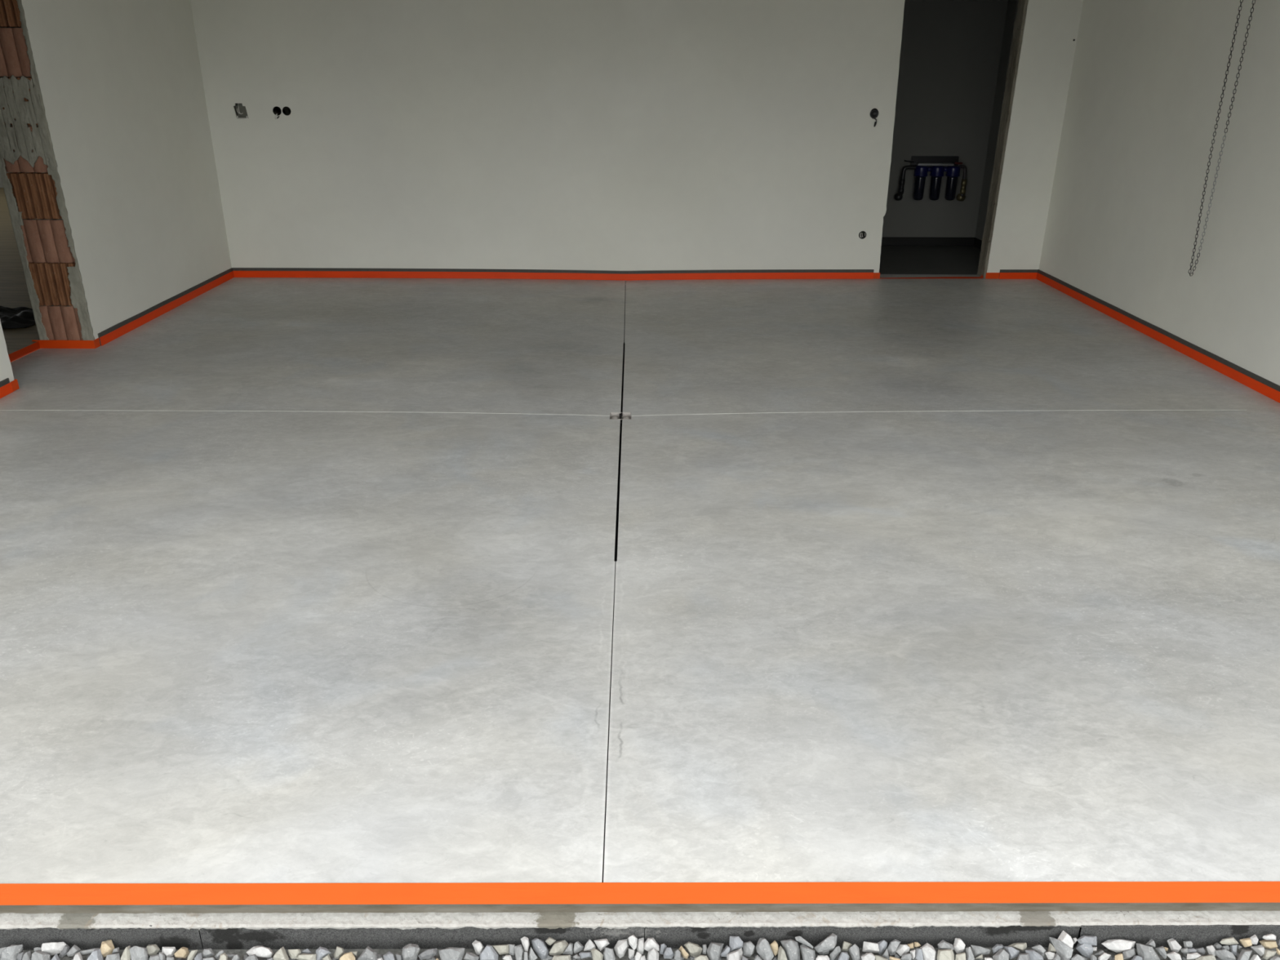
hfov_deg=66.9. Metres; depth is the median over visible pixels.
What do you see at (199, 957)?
gravel stone
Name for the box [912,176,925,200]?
bowl
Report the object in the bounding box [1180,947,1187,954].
gravel stone
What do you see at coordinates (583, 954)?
gravel stone
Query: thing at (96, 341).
tape
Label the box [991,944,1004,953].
gravel stone
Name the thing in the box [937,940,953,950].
gravel stone
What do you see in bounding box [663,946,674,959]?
gravel stone
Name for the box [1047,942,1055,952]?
gravel stone
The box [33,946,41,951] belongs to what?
gravel stone
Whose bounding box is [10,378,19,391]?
tape
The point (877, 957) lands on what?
gravel stone
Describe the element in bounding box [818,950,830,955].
gravel stone
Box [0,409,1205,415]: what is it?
marking line
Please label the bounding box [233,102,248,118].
junction box
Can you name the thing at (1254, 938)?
gravel stone
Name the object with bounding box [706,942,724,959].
gravel stone
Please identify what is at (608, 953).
gravel stone
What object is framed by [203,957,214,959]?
gravel stone
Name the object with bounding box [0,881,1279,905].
tape
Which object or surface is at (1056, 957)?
gravel stone
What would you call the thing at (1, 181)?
wall
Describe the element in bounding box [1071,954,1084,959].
gravel stone
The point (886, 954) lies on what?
gravel stone
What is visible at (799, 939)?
gravel stone
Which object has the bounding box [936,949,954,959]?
gravel stone
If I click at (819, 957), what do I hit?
gravel stone
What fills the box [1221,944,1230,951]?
gravel stone
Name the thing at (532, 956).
gravel stone
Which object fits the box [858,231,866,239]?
junction box
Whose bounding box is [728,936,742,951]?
gravel stone
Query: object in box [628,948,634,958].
gravel stone
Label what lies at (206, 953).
gravel stone
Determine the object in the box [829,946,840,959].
gravel stone
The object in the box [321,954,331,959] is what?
gravel stone
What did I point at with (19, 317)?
plastic sheet
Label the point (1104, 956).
gravel stone
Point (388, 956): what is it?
gravel stone
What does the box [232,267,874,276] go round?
baseboard
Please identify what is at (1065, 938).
gravel stone
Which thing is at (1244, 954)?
gravel stone
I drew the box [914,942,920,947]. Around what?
gravel stone
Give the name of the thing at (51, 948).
gravel stone
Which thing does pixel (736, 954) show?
gravel stone
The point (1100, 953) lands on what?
gravel stone
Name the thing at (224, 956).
gravel stone
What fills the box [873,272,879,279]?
tape
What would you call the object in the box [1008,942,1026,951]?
gravel stone
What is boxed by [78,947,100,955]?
gravel stone
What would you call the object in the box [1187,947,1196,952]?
gravel stone
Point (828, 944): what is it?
gravel stone
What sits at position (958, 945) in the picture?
gravel stone
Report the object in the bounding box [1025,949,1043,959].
gravel stone
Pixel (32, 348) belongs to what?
tape
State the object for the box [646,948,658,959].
gravel stone
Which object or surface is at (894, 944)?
gravel stone
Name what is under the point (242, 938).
foundation edge
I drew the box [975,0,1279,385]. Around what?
wall
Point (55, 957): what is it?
gravel stone
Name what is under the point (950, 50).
wall
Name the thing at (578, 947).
gravel stone
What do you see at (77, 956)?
gravel stone
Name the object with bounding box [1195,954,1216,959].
gravel stone
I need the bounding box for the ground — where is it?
[22,930,1279,959]
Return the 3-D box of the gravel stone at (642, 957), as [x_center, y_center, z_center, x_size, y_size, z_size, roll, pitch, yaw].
[0.006,1.025,2.069,0.013,0.014,0.015,0,23,-1]
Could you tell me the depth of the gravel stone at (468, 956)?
2.06 m
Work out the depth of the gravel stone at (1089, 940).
2.09 m
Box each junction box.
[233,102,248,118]
[272,106,281,119]
[282,106,290,115]
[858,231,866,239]
[870,108,878,126]
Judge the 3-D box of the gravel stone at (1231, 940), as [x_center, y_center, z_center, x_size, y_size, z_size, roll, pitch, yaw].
[1.279,1.002,2.104,0.039,0.016,0.016,0,23,-1]
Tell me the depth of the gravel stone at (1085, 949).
2.09 m
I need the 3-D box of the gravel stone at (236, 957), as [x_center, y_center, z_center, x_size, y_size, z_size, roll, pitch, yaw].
[-0.862,1.019,2.062,0.018,0.019,0.015,0,23,-1]
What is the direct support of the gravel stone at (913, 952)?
on the ground
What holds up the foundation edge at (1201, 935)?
attached to the foundation slab
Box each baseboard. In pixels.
[0,377,9,387]
[97,267,233,346]
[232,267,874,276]
[881,236,974,245]
[973,237,982,249]
[999,269,1038,275]
[1036,269,1279,391]
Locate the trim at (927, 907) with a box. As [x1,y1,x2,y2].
[0,902,1279,913]
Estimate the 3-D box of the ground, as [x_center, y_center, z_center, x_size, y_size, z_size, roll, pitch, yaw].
[0.096,6.324,-10.031,40.000,0.332,26.600,0,23,-1]
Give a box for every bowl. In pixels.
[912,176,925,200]
[928,176,942,200]
[944,176,958,200]
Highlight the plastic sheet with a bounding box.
[0,306,35,328]
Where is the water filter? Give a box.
[893,155,966,200]
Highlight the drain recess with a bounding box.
[609,412,631,422]
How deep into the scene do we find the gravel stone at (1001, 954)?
2.07 m
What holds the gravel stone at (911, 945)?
on the ground
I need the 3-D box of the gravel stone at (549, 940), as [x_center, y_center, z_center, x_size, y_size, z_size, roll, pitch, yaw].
[-0.193,0.992,2.085,0.017,0.016,0.017,-20,31,-40]
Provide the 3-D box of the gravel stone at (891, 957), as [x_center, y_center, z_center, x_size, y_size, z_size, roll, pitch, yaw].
[0.545,1.026,2.071,0.023,0.011,0.012,0,23,-1]
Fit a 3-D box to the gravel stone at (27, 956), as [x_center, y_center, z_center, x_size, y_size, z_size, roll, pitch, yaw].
[-1.304,1.016,2.063,0.017,0.023,0.022,0,23,-1]
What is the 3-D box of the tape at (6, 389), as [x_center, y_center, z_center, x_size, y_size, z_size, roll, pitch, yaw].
[-3.342,0.103,3.748,0.001,0.055,3.090,0,23,-1]
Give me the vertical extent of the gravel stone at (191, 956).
0.020 m
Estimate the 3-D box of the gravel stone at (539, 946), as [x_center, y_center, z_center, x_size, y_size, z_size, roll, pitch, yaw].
[-0.215,1.010,2.092,0.027,0.045,0.045,-18,29,-37]
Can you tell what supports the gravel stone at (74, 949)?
on the ground
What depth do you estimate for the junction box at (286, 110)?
7.59 m
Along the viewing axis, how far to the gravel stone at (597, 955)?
2.07 m
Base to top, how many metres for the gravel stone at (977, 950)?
0.024 m
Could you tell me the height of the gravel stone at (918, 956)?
0.025 m
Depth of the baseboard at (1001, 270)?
8.22 m
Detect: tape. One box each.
[0,382,13,398]
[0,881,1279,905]
[8,341,39,362]
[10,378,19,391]
[31,340,95,348]
[93,337,100,348]
[99,271,234,346]
[233,271,873,280]
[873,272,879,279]
[880,275,983,278]
[985,272,999,279]
[999,272,1037,279]
[1036,272,1279,403]
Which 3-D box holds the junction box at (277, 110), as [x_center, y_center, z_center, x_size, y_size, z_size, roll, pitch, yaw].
[-2.845,-2.885,7.609,0.067,0.096,0.062,0,23,-1]
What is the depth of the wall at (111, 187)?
6.08 m
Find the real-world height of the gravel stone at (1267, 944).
0.020 m
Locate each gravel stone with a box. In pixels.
[0,944,22,959]
[0,946,6,955]
[17,951,26,959]
[22,951,31,959]
[31,950,50,959]
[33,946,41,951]
[40,942,66,955]
[51,953,60,959]
[58,944,69,957]
[66,944,80,956]
[72,952,83,959]
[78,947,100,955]
[87,948,103,959]
[100,939,115,957]
[105,952,119,959]
[111,947,119,954]
[120,945,131,959]
[128,946,147,959]
[146,944,159,955]
[149,954,159,959]
[159,951,165,959]
[161,946,175,956]
[166,956,174,959]
[173,946,189,958]
[186,949,197,959]
[194,952,202,959]
[201,948,213,957]
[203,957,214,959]
[214,950,224,959]
[218,952,227,959]
[226,953,235,957]
[231,954,239,959]
[244,954,257,959]
[246,946,273,957]
[272,946,288,959]
[287,949,301,959]
[296,953,316,959]
[301,948,311,953]
[315,946,331,959]
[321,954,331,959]
[333,946,344,958]
[339,951,355,959]
[349,951,357,955]
[356,946,377,959]
[382,951,395,959]
[395,953,401,959]
[400,943,420,959]
[417,947,437,959]
[438,946,464,959]
[463,951,479,959]
[471,940,484,955]
[479,944,497,959]
[491,944,509,954]
[502,955,512,959]
[508,944,515,955]
[514,944,523,959]
[520,936,528,951]
[524,951,528,959]
[528,946,537,959]
[531,937,549,959]
[545,937,555,945]
[549,940,568,955]
[551,955,571,959]
[562,942,573,955]
[573,941,583,953]
[573,954,580,959]
[578,951,591,958]
[583,939,595,951]
[591,947,603,959]
[593,938,609,951]
[603,946,615,959]
[613,938,629,958]
[627,934,637,950]
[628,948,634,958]
[634,951,641,959]
[636,937,644,954]
[640,955,645,959]
[644,937,658,951]
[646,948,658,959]
[659,943,666,954]
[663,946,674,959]
[674,949,680,959]
[678,946,688,959]
[684,941,702,957]
[694,955,708,959]
[702,944,706,954]
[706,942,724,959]
[720,945,730,956]
[726,947,742,959]
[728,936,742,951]
[742,941,755,956]
[754,955,761,959]
[755,937,773,959]
[769,940,778,955]
[777,946,787,959]
[780,938,799,959]
[795,936,813,948]
[800,943,815,959]
[813,933,836,952]
[815,955,829,959]
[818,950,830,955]
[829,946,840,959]
[838,951,848,959]
[841,941,851,951]
[848,943,861,959]
[861,952,875,959]
[862,941,879,953]
[874,955,888,959]
[877,940,887,955]
[882,948,888,959]
[887,939,900,955]
[888,956,900,959]
[896,944,910,955]
[901,953,911,959]
[906,942,914,948]
[910,949,915,959]
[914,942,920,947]
[915,947,923,959]
[920,942,936,959]
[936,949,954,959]
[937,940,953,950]
[953,937,964,953]
[955,952,965,959]
[965,946,974,959]
[970,945,990,956]
[975,954,983,959]
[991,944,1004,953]
[992,948,1008,959]
[1004,946,1019,959]
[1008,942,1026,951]
[1017,952,1030,959]
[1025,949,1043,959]
[1031,944,1046,956]
[1044,951,1054,959]
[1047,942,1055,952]
[1048,937,1073,959]
[1052,953,1060,959]
[1057,930,1073,948]
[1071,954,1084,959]
[1072,937,1077,943]
[1075,942,1093,958]
[1077,935,1097,945]
[1090,954,1097,959]
[1094,950,1104,955]
[1097,952,1111,959]
[1102,938,1135,952]
[1114,953,1123,959]
[1122,947,1135,959]
[1131,955,1142,959]
[1136,942,1159,959]
[1146,938,1155,947]
[1155,946,1166,959]
[1166,937,1182,951]
[1166,951,1182,959]
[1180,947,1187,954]
[1182,940,1192,947]
[1186,952,1201,959]
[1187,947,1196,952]
[1195,947,1205,954]
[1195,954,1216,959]
[1205,945,1215,956]
[1213,942,1222,949]
[1215,949,1235,959]
[1220,937,1238,944]
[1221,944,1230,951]
[1230,944,1237,955]
[1236,949,1252,959]
[1239,937,1252,947]
[1249,934,1258,944]
[1249,954,1261,959]
[1250,944,1265,956]
[1259,939,1277,949]
[1262,933,1275,940]
[1262,949,1276,959]
[1270,955,1279,959]
[1275,947,1279,955]
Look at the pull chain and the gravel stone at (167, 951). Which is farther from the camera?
the pull chain
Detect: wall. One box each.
[0,0,231,382]
[0,172,9,187]
[190,0,1083,284]
[881,0,1008,237]
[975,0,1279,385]
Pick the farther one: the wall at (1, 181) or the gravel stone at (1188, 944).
the wall at (1, 181)
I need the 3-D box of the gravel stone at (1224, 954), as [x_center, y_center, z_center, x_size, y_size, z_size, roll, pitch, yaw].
[1.262,1.024,2.085,0.043,0.032,0.020,5,23,12]
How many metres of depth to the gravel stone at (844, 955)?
2.07 m
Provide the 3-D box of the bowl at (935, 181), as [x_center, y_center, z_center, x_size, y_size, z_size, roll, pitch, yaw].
[2.914,-2.884,9.555,0.104,0.240,0.104,0,23,-1]
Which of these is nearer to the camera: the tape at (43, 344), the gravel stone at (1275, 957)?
the gravel stone at (1275, 957)
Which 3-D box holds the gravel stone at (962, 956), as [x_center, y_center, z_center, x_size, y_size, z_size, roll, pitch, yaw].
[0.687,1.025,2.078,0.024,0.021,0.020,0,23,-1]
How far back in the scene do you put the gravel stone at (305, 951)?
2.08 m
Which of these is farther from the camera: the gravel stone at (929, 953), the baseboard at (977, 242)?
the baseboard at (977, 242)
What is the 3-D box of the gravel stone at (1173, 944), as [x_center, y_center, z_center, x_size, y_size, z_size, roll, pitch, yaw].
[1.161,1.013,2.106,0.022,0.027,0.029,-19,30,-38]
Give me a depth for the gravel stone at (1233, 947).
2.10 m
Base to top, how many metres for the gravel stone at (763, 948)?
0.051 m
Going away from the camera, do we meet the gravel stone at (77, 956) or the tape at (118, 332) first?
the gravel stone at (77, 956)
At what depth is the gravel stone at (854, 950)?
2.08 m
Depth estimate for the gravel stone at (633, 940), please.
2.08 m
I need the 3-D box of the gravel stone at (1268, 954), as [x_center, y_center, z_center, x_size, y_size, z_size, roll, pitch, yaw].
[1.360,1.025,2.092,0.033,0.020,0.015,-6,24,-16]
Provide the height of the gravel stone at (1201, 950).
0.013 m
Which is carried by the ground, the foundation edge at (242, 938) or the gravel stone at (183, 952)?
the gravel stone at (183, 952)
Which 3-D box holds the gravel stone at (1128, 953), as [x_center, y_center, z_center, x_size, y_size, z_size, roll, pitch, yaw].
[1.056,1.022,2.092,0.029,0.022,0.023,0,23,-1]
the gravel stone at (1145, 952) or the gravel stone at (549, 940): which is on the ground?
the gravel stone at (1145, 952)
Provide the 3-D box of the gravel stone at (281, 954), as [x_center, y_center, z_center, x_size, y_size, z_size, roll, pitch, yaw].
[-0.767,1.018,2.066,0.029,0.037,0.033,-17,28,-35]
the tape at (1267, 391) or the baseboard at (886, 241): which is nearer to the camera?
the tape at (1267, 391)
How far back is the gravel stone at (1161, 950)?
2.09 m
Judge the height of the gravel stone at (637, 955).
0.021 m
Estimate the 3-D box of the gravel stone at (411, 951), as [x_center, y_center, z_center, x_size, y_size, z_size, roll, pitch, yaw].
[-0.494,1.014,2.079,0.034,0.039,0.038,14,27,30]
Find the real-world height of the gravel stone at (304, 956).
0.021 m
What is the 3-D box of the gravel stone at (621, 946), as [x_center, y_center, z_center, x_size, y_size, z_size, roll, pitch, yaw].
[-0.038,1.012,2.095,0.033,0.033,0.026,-13,26,-29]
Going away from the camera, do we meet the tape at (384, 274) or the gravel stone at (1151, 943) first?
the gravel stone at (1151, 943)
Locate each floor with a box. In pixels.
[0,187,39,362]
[0,245,1279,883]
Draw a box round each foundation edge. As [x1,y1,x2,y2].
[0,924,202,950]
[199,926,644,949]
[644,925,1079,948]
[1080,924,1279,948]
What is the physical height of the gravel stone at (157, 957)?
0.018 m
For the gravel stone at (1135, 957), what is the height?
0.018 m
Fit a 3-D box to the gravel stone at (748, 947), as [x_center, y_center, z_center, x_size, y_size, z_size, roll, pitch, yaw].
[0.235,1.013,2.095,0.026,0.028,0.026,14,26,29]
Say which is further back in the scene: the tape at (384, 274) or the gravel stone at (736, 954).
the tape at (384, 274)
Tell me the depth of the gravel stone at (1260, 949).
2.10 m
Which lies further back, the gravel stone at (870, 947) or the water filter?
the water filter
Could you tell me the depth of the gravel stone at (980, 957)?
2.08 m
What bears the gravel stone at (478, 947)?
on the ground
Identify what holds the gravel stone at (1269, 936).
on the gravel stone at (1267, 944)
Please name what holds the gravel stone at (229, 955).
on the ground
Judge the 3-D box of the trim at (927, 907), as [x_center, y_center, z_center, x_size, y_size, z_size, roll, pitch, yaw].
[0.048,0.928,2.120,6.030,0.041,0.014,0,23,-1]
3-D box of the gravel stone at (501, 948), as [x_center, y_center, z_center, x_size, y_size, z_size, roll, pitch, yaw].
[-0.301,1.013,2.088,0.038,0.022,0.019,0,23,-1]
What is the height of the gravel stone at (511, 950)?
0.019 m
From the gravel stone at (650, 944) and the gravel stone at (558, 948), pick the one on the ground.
the gravel stone at (650, 944)
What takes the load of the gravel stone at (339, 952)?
on the ground
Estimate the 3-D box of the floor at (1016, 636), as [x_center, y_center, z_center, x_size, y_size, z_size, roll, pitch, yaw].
[0.063,-0.765,6.068,7.540,0.100,8.624,0,23,-1]
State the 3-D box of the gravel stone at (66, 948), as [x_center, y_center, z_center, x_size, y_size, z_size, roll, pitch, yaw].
[-1.233,1.011,2.076,0.013,0.023,0.023,13,26,26]
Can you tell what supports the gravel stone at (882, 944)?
on the ground
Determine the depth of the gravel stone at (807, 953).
2.07 m
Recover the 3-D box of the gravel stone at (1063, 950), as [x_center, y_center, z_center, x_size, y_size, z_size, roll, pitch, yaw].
[0.910,1.017,2.098,0.051,0.050,0.036,14,26,30]
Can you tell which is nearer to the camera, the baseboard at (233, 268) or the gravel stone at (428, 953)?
the gravel stone at (428, 953)
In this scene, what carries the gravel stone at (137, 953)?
on the ground
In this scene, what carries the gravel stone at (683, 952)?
on the ground
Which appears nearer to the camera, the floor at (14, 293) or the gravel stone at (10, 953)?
the gravel stone at (10, 953)
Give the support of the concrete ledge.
attached to the foundation slab
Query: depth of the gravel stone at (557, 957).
2.06 m
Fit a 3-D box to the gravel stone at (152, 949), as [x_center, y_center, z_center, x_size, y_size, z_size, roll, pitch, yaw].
[-1.049,1.009,2.082,0.027,0.022,0.022,19,29,37]
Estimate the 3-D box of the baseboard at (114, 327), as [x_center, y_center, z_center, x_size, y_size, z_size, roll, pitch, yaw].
[-3.382,-1.302,7.050,0.008,0.078,2.200,0,23,-1]
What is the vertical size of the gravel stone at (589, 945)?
0.024 m
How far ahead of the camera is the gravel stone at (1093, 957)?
2.08 m
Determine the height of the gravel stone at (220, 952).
0.019 m
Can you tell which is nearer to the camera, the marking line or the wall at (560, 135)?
the marking line
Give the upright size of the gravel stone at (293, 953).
0.022 m
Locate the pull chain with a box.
[1188,0,1255,275]
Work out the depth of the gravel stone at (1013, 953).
2.08 m
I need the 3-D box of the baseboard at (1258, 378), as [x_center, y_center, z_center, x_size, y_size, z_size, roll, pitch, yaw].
[3.415,-0.522,5.319,0.008,0.081,6.345,0,23,-1]
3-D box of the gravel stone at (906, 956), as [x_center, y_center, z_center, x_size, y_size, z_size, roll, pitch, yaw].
[0.572,1.023,2.078,0.022,0.020,0.017,8,24,17]
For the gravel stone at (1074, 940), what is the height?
0.011 m
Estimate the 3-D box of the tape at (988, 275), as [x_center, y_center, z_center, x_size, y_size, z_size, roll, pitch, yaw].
[2.999,-1.738,8.237,0.114,0.053,0.001,0,23,-2]
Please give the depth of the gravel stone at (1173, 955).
2.08 m
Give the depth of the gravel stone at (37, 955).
2.06 m
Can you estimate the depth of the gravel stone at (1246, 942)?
2.10 m
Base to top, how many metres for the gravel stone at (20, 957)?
0.022 m
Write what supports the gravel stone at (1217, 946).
on the ground
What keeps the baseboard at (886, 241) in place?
attached to the wall at (950, 50)
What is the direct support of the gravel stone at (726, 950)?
on the ground
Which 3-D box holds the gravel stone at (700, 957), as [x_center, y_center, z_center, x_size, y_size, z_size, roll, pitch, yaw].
[0.133,1.024,2.070,0.034,0.016,0.015,0,23,-1]
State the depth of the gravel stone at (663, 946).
2.09 m
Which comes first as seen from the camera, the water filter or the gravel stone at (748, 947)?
the gravel stone at (748, 947)
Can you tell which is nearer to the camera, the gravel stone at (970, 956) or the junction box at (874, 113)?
the gravel stone at (970, 956)
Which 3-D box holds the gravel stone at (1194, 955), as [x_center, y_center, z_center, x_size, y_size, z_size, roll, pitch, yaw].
[1.193,1.026,2.085,0.034,0.013,0.014,0,23,-1]
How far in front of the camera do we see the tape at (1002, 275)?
8.24 m
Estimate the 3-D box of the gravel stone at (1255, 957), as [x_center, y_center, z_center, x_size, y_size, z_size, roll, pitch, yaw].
[1.319,1.030,2.080,0.027,0.021,0.016,0,23,-1]
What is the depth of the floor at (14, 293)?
7.59 m
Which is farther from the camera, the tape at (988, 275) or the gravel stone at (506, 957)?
the tape at (988, 275)
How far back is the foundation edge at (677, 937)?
2.11 m
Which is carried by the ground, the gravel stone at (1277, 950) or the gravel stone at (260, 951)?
the gravel stone at (260, 951)
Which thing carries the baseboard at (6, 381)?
attached to the wall at (111, 187)
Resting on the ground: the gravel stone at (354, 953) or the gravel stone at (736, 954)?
the gravel stone at (354, 953)
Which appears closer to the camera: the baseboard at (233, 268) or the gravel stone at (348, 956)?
the gravel stone at (348, 956)
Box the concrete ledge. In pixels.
[0,910,1279,930]
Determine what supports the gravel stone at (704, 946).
on the ground
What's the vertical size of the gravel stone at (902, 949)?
0.023 m
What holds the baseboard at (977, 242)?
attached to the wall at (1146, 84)
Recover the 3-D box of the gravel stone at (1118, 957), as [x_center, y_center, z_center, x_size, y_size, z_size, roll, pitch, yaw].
[1.027,1.026,2.080,0.020,0.020,0.017,0,23,-1]
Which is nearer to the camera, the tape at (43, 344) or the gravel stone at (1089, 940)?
the gravel stone at (1089, 940)
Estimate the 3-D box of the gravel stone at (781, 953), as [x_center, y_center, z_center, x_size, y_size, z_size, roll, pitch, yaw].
[0.306,1.020,2.081,0.023,0.030,0.026,0,23,-1]
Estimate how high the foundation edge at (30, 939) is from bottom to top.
0.200 m
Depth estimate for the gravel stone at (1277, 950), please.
2.10 m
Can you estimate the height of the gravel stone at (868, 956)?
0.022 m
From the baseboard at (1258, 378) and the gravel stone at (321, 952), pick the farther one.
the baseboard at (1258, 378)
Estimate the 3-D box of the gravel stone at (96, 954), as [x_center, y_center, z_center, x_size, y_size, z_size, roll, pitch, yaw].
[-1.162,1.018,2.061,0.033,0.030,0.029,-13,26,-29]
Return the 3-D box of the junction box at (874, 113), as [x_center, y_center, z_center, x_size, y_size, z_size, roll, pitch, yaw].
[1.865,-2.894,7.734,0.070,0.136,0.068,0,23,-1]
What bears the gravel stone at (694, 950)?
on the ground
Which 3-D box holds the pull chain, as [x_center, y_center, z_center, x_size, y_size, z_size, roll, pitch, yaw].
[3.372,-2.272,5.477,0.104,2.216,0.186,0,23,-1]
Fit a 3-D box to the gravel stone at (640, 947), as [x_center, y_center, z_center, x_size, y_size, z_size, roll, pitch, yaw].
[0.002,1.008,2.093,0.017,0.024,0.027,0,23,-1]
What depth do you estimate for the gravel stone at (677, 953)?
2.07 m
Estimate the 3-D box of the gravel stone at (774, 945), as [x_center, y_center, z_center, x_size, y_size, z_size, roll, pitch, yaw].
[0.291,1.014,2.099,0.022,0.026,0.017,20,30,39]
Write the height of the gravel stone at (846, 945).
0.020 m
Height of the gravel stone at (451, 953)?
0.034 m
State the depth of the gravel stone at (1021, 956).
2.07 m
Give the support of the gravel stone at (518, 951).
on the ground
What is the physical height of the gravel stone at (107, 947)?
0.032 m
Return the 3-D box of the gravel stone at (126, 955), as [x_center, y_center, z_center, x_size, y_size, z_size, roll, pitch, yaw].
[-1.097,1.014,2.070,0.022,0.031,0.028,0,23,-1]
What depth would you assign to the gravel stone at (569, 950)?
2.09 m
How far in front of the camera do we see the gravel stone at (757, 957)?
2.07 m
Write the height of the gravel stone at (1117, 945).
0.028 m
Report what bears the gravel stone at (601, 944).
on the ground
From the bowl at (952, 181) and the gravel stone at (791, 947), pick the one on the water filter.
the bowl at (952, 181)
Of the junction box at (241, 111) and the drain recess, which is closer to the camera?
the drain recess
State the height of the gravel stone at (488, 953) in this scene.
0.037 m
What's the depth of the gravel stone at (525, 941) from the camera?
2.08 m
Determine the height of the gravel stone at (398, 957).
0.018 m
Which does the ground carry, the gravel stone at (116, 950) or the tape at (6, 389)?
the gravel stone at (116, 950)
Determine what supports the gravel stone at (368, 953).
on the ground
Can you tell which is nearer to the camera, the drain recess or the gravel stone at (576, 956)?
the gravel stone at (576, 956)
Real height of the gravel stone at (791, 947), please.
0.048 m
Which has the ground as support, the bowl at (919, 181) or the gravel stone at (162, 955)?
the gravel stone at (162, 955)
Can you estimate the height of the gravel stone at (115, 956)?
0.023 m
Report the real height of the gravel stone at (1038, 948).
0.026 m

